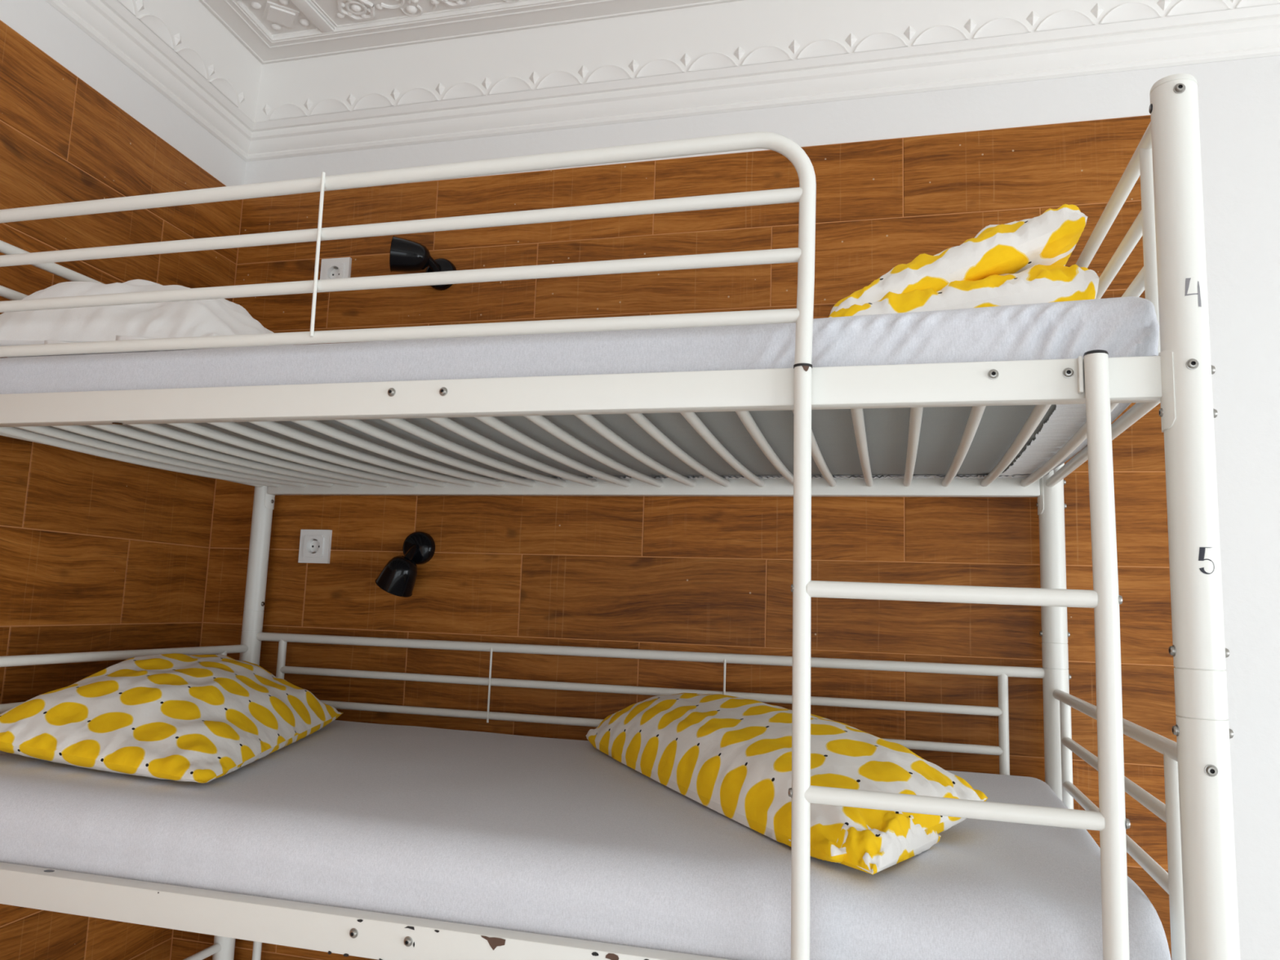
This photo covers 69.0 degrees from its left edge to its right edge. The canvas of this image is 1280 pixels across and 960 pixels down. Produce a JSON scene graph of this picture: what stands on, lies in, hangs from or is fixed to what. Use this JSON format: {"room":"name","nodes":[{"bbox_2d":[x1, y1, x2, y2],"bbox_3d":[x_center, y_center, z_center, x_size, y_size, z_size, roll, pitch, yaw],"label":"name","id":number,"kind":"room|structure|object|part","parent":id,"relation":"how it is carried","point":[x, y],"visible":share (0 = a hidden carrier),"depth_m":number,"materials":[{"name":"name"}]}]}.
{"room":"dormitory","nodes":[
{"label":"dormitory","id":0,"kind":"room"},
{"bbox_2d":[0,0,245,959],"bbox_3d":[-1.781,-0.127,-0.507,0.160,3.067,6.400,1,-8,10],"label":"wall","id":1,"kind":"structure","parent":0,"point":[98,553],"depth_m":2.09,"materials":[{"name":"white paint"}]},
{"bbox_2d":[45,0,262,161],"bbox_3d":[-1.599,-1.443,-0.249,0.088,0.239,6.004,1,-8,10],"label":"trim","id":2,"kind":"structure","parent":1,"relation":"attached to","point":[180,48],"depth_m":2.33,"materials":[{"name":"white paint"}]},
{"bbox_2d":[198,0,742,64],"bbox_3d":[0.914,-1.625,-0.956,6.200,0.117,6.500,0,-8,15],"label":"ceiling","id":3,"kind":"structure","parent":0,"point":[273,31],"depth_m":2.38,"materials":[{"name":"white paint"}]},
{"bbox_2d":[169,55,1279,959],"bbox_3d":[1.655,0.306,1.839,6.200,3.067,0.160,0,-8,15],"label":"wall","id":4,"kind":"structure","parent":0,"point":[900,178],"depth_m":2.17,"materials":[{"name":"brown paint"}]},
{"bbox_2d":[297,529,332,563],"bbox_3d":[-0.849,0.173,2.429,0.087,0.087,0.016,0,-8,15],"label":"wall socket","id":5,"kind":"object","parent":4,"relation":"attached to","point":[315,545],"visible":1,"depth_m":2.42,"materials":[{"name":"white plastic"}]},
{"bbox_2d":[320,257,351,279],"bbox_3d":[-0.829,-0.560,2.529,0.087,0.087,0.016,0,-8,15],"label":"wall socket","id":6,"kind":"object","parent":4,"relation":"attached to","point":[334,268],"visible":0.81,"depth_m":2.53,"materials":[{"name":"white plastic"}]},
{"bbox_2d":[375,531,435,597],"bbox_3d":[-0.588,0.206,2.306,0.117,0.166,0.108,0,-8,15],"label":"wall lamp","id":7,"kind":"object","parent":4,"relation":"attached to","point":[397,577],"visible":1,"depth_m":2.27,"materials":[{"name":"black metal"}]},
{"bbox_3d":[-0.598,0.237,2.297,0.102,0.102,0.095,0,-8,15],"label":"lamp shade","id":8,"kind":"part","parent":7,"relation":"part of","materials":[{"name":"black metal"}]},
{"bbox_2d":[389,235,456,290],"bbox_3d":[-0.563,-0.563,2.413,0.177,0.116,0.095,5,-8,-22],"label":"wall lamp","id":9,"kind":"object","parent":4,"relation":"attached to","point":[406,255],"visible":0.92,"depth_m":2.37,"materials":[{"name":"black metal"}]},
{"bbox_3d":[-0.589,-0.578,2.395,0.097,0.092,0.092,3,-8,-8],"label":"lamp shade","id":10,"kind":"part","parent":9,"relation":"part of","materials":[{"name":"black metal"}]},
{"bbox_2d":[246,0,1279,161],"bbox_3d":[1.668,-1.042,1.904,5.804,0.239,0.088,0,-8,15],"label":"trim","id":11,"kind":"structure","parent":4,"relation":"attached to","point":[744,55],"depth_m":2.28,"materials":[{"name":"white paint"}]},
{"bbox_3d":[0.761,1.454,-1.358,6.500,0.120,6.500,0,-8,15],"label":"floor","id":12,"kind":"structure","parent":0,"visible":0},
{"bbox_2d":[0,73,1240,959],"bbox_3d":[-0.209,0.669,1.652,1.972,2.172,0.991,0,-8,15],"label":"bunk bed","id":13,"kind":"object","parent":12,"relation":"on","point":[1200,882],"visible":0.9,"depth_m":1.25,"materials":[{"name":"white metal"}]},
{"bbox_3d":[-1.096,-0.386,2.046,0.020,0.021,0.901,0,-8,15],"label":"rail","id":14,"kind":"part","parent":13,"relation":"part of","materials":[{"name":"white metal"}]},
{"bbox_3d":[-1.122,0.368,1.944,0.020,0.020,0.901,0,-8,15],"label":"rail","id":15,"kind":"part","parent":13,"relation":"part of","materials":[{"name":"white metal"}]},
{"bbox_3d":[-1.147,1.081,1.848,0.020,0.020,0.901,0,-8,15],"label":"rail","id":16,"kind":"part","parent":13,"relation":"part of","materials":[{"name":"white metal"}]},
{"bbox_3d":[-1.012,0.736,2.351,0.049,2.172,0.049,0,-8,15],"label":"post","id":17,"kind":"part","parent":13,"relation":"part of","materials":[{"name":"white metal"}]},
{"bbox_3d":[-0.327,0.599,1.218,1.866,0.049,0.030,0,-8,15],"label":"rail","id":18,"kind":"part","parent":13,"relation":"part of","materials":[{"name":"white metal"}]},
{"bbox_3d":[-0.493,-0.295,1.363,1.480,0.314,0.021,0,-8,15],"label":"guard frame","id":19,"kind":"part","parent":13,"relation":"part of","materials":[{"name":"white metal"}]},
{"bbox_2d":[0,296,1159,479],"bbox_3d":[-0.178,-0.107,1.756,1.882,0.120,0.884,0,-8,15],"label":"mattress","id":20,"kind":"object","parent":13,"relation":"on","point":[1121,326],"visible":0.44,"depth_m":1.38,"materials":[{"name":"white fabric"}]},
{"bbox_2d":[0,279,290,357],"bbox_3d":[-0.832,-0.277,1.871,0.566,0.229,0.705,0,-8,15],"label":"pillow","id":21,"kind":"object","parent":20,"relation":"on","point":[215,317],"visible":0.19,"depth_m":1.58,"materials":[{"name":"white fabric"}]},
{"bbox_2d":[828,204,1099,317],"bbox_3d":[0.479,-0.287,1.468,0.394,0.220,0.399,0,-8,15],"label":"pillow","id":22,"kind":"object","parent":20,"relation":"on","point":[1024,261],"visible":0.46,"depth_m":1.31,"materials":[{"name":"yellow fabric"}]},
{"bbox_3d":[-0.302,-0.114,1.314,1.866,0.049,0.030,0,-8,15],"label":"rail","id":23,"kind":"part","parent":13,"relation":"part of","materials":[{"name":"white metal"}]},
{"bbox_2d":[0,720,1171,959],"bbox_3d":[-0.209,0.592,1.667,1.877,0.150,0.883,0,-8,15],"label":"mattress","id":24,"kind":"object","parent":13,"relation":"on","point":[562,837],"visible":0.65,"depth_m":1.28,"materials":[{"name":"white fabric"}]},
{"bbox_2d":[0,653,343,782],"bbox_3d":[-0.842,0.441,1.855,0.556,0.169,0.707,0,-8,15],"label":"pillow","id":25,"kind":"object","parent":24,"relation":"on","point":[195,717],"visible":1,"depth_m":1.65,"materials":[{"name":"yellow fabric"}]},
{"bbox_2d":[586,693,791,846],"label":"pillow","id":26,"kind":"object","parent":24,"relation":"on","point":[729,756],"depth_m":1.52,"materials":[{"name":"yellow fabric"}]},
{"bbox_2d":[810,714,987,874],"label":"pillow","id":27,"kind":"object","parent":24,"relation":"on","point":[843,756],"depth_m":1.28,"materials":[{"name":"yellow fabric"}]},
{"bbox_3d":[-0.076,0.398,2.147,1.878,0.024,0.021,0,-8,15],"label":"rail","id":28,"kind":"part","parent":13,"relation":"part of","materials":[{"name":"white metal"}]},
{"bbox_3d":[-0.065,0.012,2.193,1.866,0.049,0.030,0,-8,15],"label":"rail","id":29,"kind":"part","parent":13,"relation":"part of","materials":[{"name":"white metal"}]},
{"bbox_3d":[0.836,0.732,1.853,0.049,2.172,0.049,0,-8,15],"label":"post","id":30,"kind":"part","parent":13,"relation":"part of","materials":[{"name":"white metal"}]},
{"bbox_3d":[0.751,-0.388,1.547,0.020,0.021,0.901,0,-8,15],"label":"rail","id":31,"kind":"part","parent":13,"relation":"part of","materials":[{"name":"white metal"}]},
{"bbox_3d":[0.725,0.370,1.445,0.020,0.020,0.901,0,-8,15],"label":"rail","id":32,"kind":"part","parent":13,"relation":"part of","materials":[{"name":"white metal"}]},
{"bbox_3d":[0.594,0.603,0.957,0.049,2.172,0.049,0,-8,15],"label":"post","id":33,"kind":"part","parent":13,"relation":"part of","materials":[{"name":"white metal"}]}
]}

